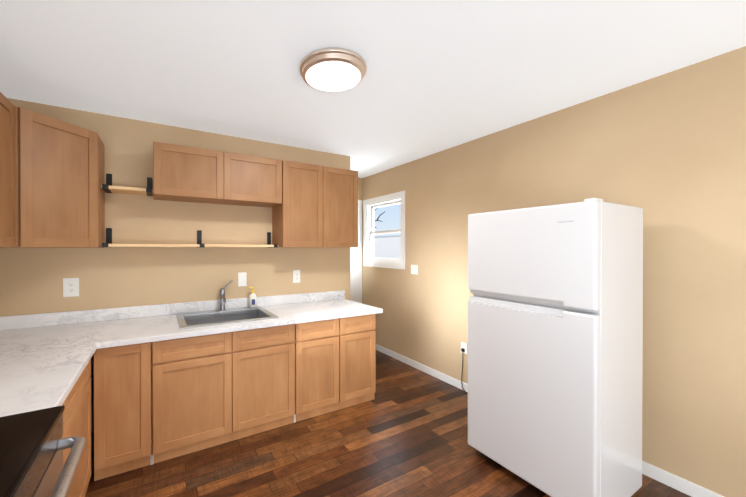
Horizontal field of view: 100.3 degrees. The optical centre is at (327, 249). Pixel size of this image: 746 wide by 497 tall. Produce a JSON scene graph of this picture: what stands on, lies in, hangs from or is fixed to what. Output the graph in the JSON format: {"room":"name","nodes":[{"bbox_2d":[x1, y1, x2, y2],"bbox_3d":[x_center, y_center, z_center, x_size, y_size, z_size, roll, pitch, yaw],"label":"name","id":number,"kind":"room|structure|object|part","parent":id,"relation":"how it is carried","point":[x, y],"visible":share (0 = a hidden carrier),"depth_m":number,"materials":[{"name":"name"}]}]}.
{"room":"kitchen","nodes":[
{"label":"kitchen","id":0,"kind":"room"},
{"bbox_2d":[0,98,349,431],"bbox_3d":[-1.134,0.183,3.081,3.150,2.650,0.120,0,0,-29],"label":"wall","id":1,"kind":"structure","parent":0,"point":[31,279],"depth_m":2.79,"materials":[{"name":"paint"}]},
{"bbox_2d":[0,92,27,247],"bbox_3d":[-1.913,-0.442,1.639,0.395,0.858,0.489,0,0,-29],"label":"upper cabinet","id":2,"kind":"object","parent":1,"relation":"attached to","point":[13,119],"depth_m":1.84,"materials":[{"name":"brown wood"}]},
{"bbox_2d":[28,110,104,247],"bbox_3d":[-2.014,-0.444,2.130,0.690,0.858,0.692,0,0,-29],"label":"upper cabinet","id":3,"kind":"object","parent":1,"relation":"attached to","point":[52,192],"depth_m":2.10,"materials":[{"name":"brown wood"}]},
{"bbox_2d":[63,278,78,296],"bbox_3d":[-2.073,0.304,2.492,0.100,0.150,0.009,0,0,-29],"label":"electrical outlet","id":4,"kind":"object","parent":1,"relation":"attached to","point":[70,287],"visible":1,"depth_m":2.49,"materials":[{"name":"white plastic"}]},
{"bbox_2d":[101,173,152,195],"bbox_3d":[-1.669,-0.562,2.589,0.354,0.164,0.218,0,0,-29],"label":"shelf","id":5,"kind":"object","parent":1,"relation":"attached to","point":[107,187],"visible":1,"depth_m":2.56,"materials":[{"name":"brown wood"}]},
{"bbox_2d":[0,290,344,329],"bbox_3d":[-0.747,0.547,2.285,3.057,0.100,1.646,0,0,-29],"label":"backsplash","id":6,"kind":"structure","parent":1,"relation":"attached to","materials":[{"name":"stone"}]},
{"bbox_2d":[101,228,277,247],"bbox_3d":[-1.187,-0.103,2.855,1.454,0.164,0.218,0,0,-29],"label":"shelf","id":7,"kind":"object","parent":1,"relation":"attached to","point":[108,243],"visible":0.98,"depth_m":2.72,"materials":[{"name":"brown wood"}]},
{"bbox_2d":[153,142,231,203],"bbox_3d":[-1.218,-0.662,2.774,0.607,0.426,0.327,0,0,-29],"label":"upper cabinet","id":8,"kind":"object","parent":1,"relation":"attached to","point":[180,173],"depth_m":2.64,"materials":[{"name":"brown wood"}]},
{"bbox_2d":[238,272,246,286],"bbox_3d":[-0.873,0.303,3.152,0.085,0.142,0.006,0,0,-29],"label":"electrical outlet","id":9,"kind":"object","parent":1,"relation":"attached to","point":[242,278],"visible":1,"depth_m":3.15,"materials":[{"name":"white plastic"}]},
{"bbox_2d":[226,153,283,207],"bbox_3d":[-0.791,-0.663,3.008,0.607,0.426,0.327,0,0,-29],"label":"upper cabinet","id":10,"kind":"object","parent":1,"relation":"attached to","point":[256,181],"depth_m":2.91,"materials":[{"name":"brown wood"}]},
{"bbox_2d":[293,270,299,282],"bbox_3d":[-0.347,0.296,3.439,0.085,0.142,0.009,0,0,-29],"label":"electrical outlet","id":11,"kind":"object","parent":1,"relation":"attached to","point":[296,276],"visible":1,"depth_m":3.44,"materials":[{"name":"white plastic"}]},
{"bbox_2d":[272,161,331,246],"bbox_3d":[-0.297,-0.452,3.280,0.504,0.851,0.327,0,0,-29],"label":"upper cabinet","id":12,"kind":"object","parent":1,"relation":"attached to","point":[304,219],"depth_m":3.15,"materials":[{"name":"brown wood"}]},
{"bbox_2d":[332,168,357,246],"bbox_3d":[0.040,-0.453,3.465,0.504,0.851,0.327,0,0,-29],"label":"upper cabinet","id":13,"kind":"object","parent":1,"relation":"attached to","point":[344,182],"depth_m":3.37,"materials":[{"name":"brown wood"}]},
{"bbox_2d":[358,178,363,303],"bbox_3d":[-1.207,0.179,4.056,3.960,2.650,0.120,0,0,-29],"label":"wall","id":14,"kind":"structure","parent":0,"point":[360,180],"depth_m":4.94,"materials":[{"name":"paint"}]},
{"bbox_2d":[350,200,361,302],"bbox_3d":[0.437,0.356,4.880,0.254,2.290,0.018,0,0,-29],"label":"door frame","id":15,"kind":"structure","parent":14,"relation":"attached to","point":[355,274],"depth_m":4.90,"materials":[{"name":"white"}]},
{"bbox_2d":[0,0,745,177],"bbox_3d":[0.279,-1.165,1.341,4.200,0.060,6.300,0,0,-29],"label":"ceiling","id":16,"kind":"structure","parent":0,"point":[440,75],"depth_m":1.84,"materials":[{"name":"white paint"}]},
{"bbox_2d":[300,47,366,91],"bbox_3d":[0.033,-1.104,1.936,0.418,0.064,0.418,0,0,-29],"label":"ceiling light","id":17,"kind":"object","parent":16,"relation":"attached to","point":[333,69],"visible":1,"depth_m":1.85,"materials":[{"name":"white glass"}]},
{"bbox_2d":[85,350,690,496],"bbox_3d":[0.279,1.546,1.352,4.200,0.060,6.300,0,0,-29],"label":"floor","id":18,"kind":"structure","parent":0,"point":[404,433],"depth_m":2.20,"materials":[{"name":"laminate"}]},
{"bbox_2d":[0,405,86,496],"bbox_3d":[-1.128,0.968,0.704,0.831,1.100,0.756,0,0,-29],"label":"stove","id":19,"kind":"object","parent":18,"relation":"on","point":[33,444],"visible":1,"depth_m":0.99,"materials":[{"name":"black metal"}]},
{"bbox_2d":[62,348,105,496],"bbox_3d":[-1.582,1.079,1.437,0.774,0.872,0.958,0,0,-29],"label":"base cabinet","id":20,"kind":"object","parent":18,"relation":"on","point":[77,411],"depth_m":1.90,"materials":[{"name":"brown wood"}]},
{"bbox_2d":[0,322,99,416],"bbox_3d":[-1.582,0.571,1.402,0.742,0.140,0.900,0,0,-29],"label":"countertop","id":21,"kind":"structure","parent":20,"relation":"on","point":[45,358],"depth_m":1.62,"materials":[{"name":"stone"}]},
{"bbox_2d":[106,340,165,477],"bbox_3d":[-1.515,1.075,2.402,0.396,0.872,0.707,0,0,-29],"label":"base cabinet","id":22,"kind":"object","parent":18,"relation":"on","point":[157,402],"depth_m":2.11,"materials":[{"name":"brown wood"}]},
{"bbox_2d":[0,308,111,329],"bbox_3d":[-2.003,0.567,2.163,0.737,0.140,0.540,0,0,-29],"label":"backsplash","id":23,"kind":"structure","parent":22,"relation":"on","point":[95,315],"depth_m":2.42,"materials":[{"name":"stone"}]},
{"bbox_2d":[166,331,241,459],"bbox_3d":[-1.162,1.074,2.595,0.674,0.872,0.707,0,0,-29],"label":"base cabinet","id":24,"kind":"object","parent":18,"relation":"on","point":[204,373],"depth_m":2.32,"materials":[{"name":"brown wood"}]},
{"bbox_2d":[242,323,305,437],"bbox_3d":[-0.684,1.073,2.857,0.660,0.872,0.707,0,0,-29],"label":"base cabinet","id":25,"kind":"object","parent":18,"relation":"on","point":[273,358],"depth_m":2.59,"materials":[{"name":"brown wood"}]},
{"bbox_2d":[306,318,345,418],"bbox_3d":[-0.255,1.072,3.093,0.574,0.872,0.707,0,0,-29],"label":"base cabinet","id":26,"kind":"object","parent":18,"relation":"on","point":[325,339],"depth_m":2.83,"materials":[{"name":"brown wood"}]},
{"bbox_2d":[346,314,375,406],"bbox_3d":[0.098,1.071,3.286,0.484,0.872,0.707,0,0,-29],"label":"base cabinet","id":27,"kind":"object","parent":18,"relation":"on","point":[360,330],"depth_m":3.01,"materials":[{"name":"brown wood"}]},
{"bbox_2d":[0,290,382,348],"bbox_3d":[-0.964,0.565,2.680,3.057,0.140,0.746,0,0,-29],"label":"countertop","id":28,"kind":"structure","parent":27,"relation":"on","point":[123,326],"depth_m":2.69,"materials":[{"name":"stone"}]},
{"bbox_2d":[219,280,232,310],"bbox_3d":[-0.946,0.442,2.928,0.134,0.286,0.246,0,0,-29],"label":"faucet","id":29,"kind":"object","parent":28,"relation":"on","point":[222,299],"visible":1,"depth_m":2.97,"materials":[{"name":"silver metal"}]},
{"bbox_2d":[176,306,278,328],"bbox_3d":[-0.911,0.682,2.770,0.780,0.191,0.597,0,0,-29],"label":"sink","id":30,"kind":"object","parent":28,"relation":"in","point":[209,318],"visible":0.42,"depth_m":2.89,"materials":[{"name":"silver metal"}]},
{"bbox_2d":[249,287,255,307],"bbox_3d":[-0.762,0.481,3.132,0.076,0.207,0.049,0,0,-29],"label":"soap bottle","id":31,"kind":"object","parent":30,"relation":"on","point":[252,299],"visible":1,"depth_m":3.11,"materials":[{"name":"white plastic"}]},
{"bbox_2d":[461,348,467,393],"bbox_3d":[1.602,1.283,2.837,0.197,0.448,0.995,0,0,-29],"label":"cord","id":32,"kind":"object","parent":18,"relation":"on","point":[462,350],"visible":0.46,"depth_m":3.30,"materials":[{"name":"black plastic"}]},
{"bbox_2d":[468,198,642,496],"bbox_3d":[1.502,0.618,2.109,0.650,1.789,0.771,0,0,-29],"label":"fridge","id":33,"kind":"object","parent":18,"relation":"on","point":[555,338],"visible":1,"depth_m":1.82,"materials":[{"name":"white metal"}]},
{"bbox_3d":[1.245,0.896,1.969,0.062,1.103,0.771,0,0,-29],"label":"door","id":34,"kind":"part","parent":33,"relation":"part of","materials":[{"name":"white metal"}]},
{"bbox_3d":[1.245,0.032,1.965,0.062,0.587,0.771,0,0,-29],"label":"door","id":35,"kind":"part","parent":33,"relation":"part of","materials":[{"name":"white metal"}]},
{"bbox_2d":[364,46,745,496],"bbox_3d":[2.068,0.186,2.328,0.120,2.650,6.300,0,0,-29],"label":"wall","id":36,"kind":"structure","parent":0,"point":[666,152],"depth_m":2.04,"materials":[{"name":"paint"}]},
{"bbox_2d":[363,191,404,268],"bbox_3d":[0.848,-0.263,4.531,0.138,1.044,0.934,0,0,-29],"label":"window","id":37,"kind":"structure","parent":36,"relation":"in","point":[369,232],"depth_m":4.59,"materials":[{"name":"white"}]},
{"bbox_2d":[411,265,417,274],"bbox_3d":[1.103,0.253,3.945,0.015,0.120,0.118,0,0,-29],"label":"light switch","id":38,"kind":"object","parent":36,"relation":"attached to","point":[414,269],"visible":1,"depth_m":3.94,"materials":[{"name":"white plastic"}]},
{"bbox_2d":[461,342,466,353],"bbox_3d":[1.458,1.052,3.308,0.009,0.115,0.072,0,0,-29],"label":"electrical outlet","id":39,"kind":"object","parent":36,"relation":"attached to","point":[463,345],"visible":0.85,"depth_m":3.30,"materials":[{"name":"white plastic"}]},
{"bbox_2d":[376,344,723,496],"bbox_3d":[2.008,1.469,2.300,0.017,0.085,6.060,0,0,-29],"label":"baseboard","id":40,"kind":"structure","parent":36,"relation":"attached to","point":[685,486],"depth_m":2.03,"materials":[{"name":"white wood"}]},
{"label":"outside","id":41,"kind":"structure","parent":0,"visible":0},
{"bbox_2d":[374,203,400,258],"bbox_3d":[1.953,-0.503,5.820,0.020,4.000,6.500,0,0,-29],"label":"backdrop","id":42,"kind":"structure","parent":41,"point":[386,245],"depth_m":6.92,"materials":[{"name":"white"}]}
]}

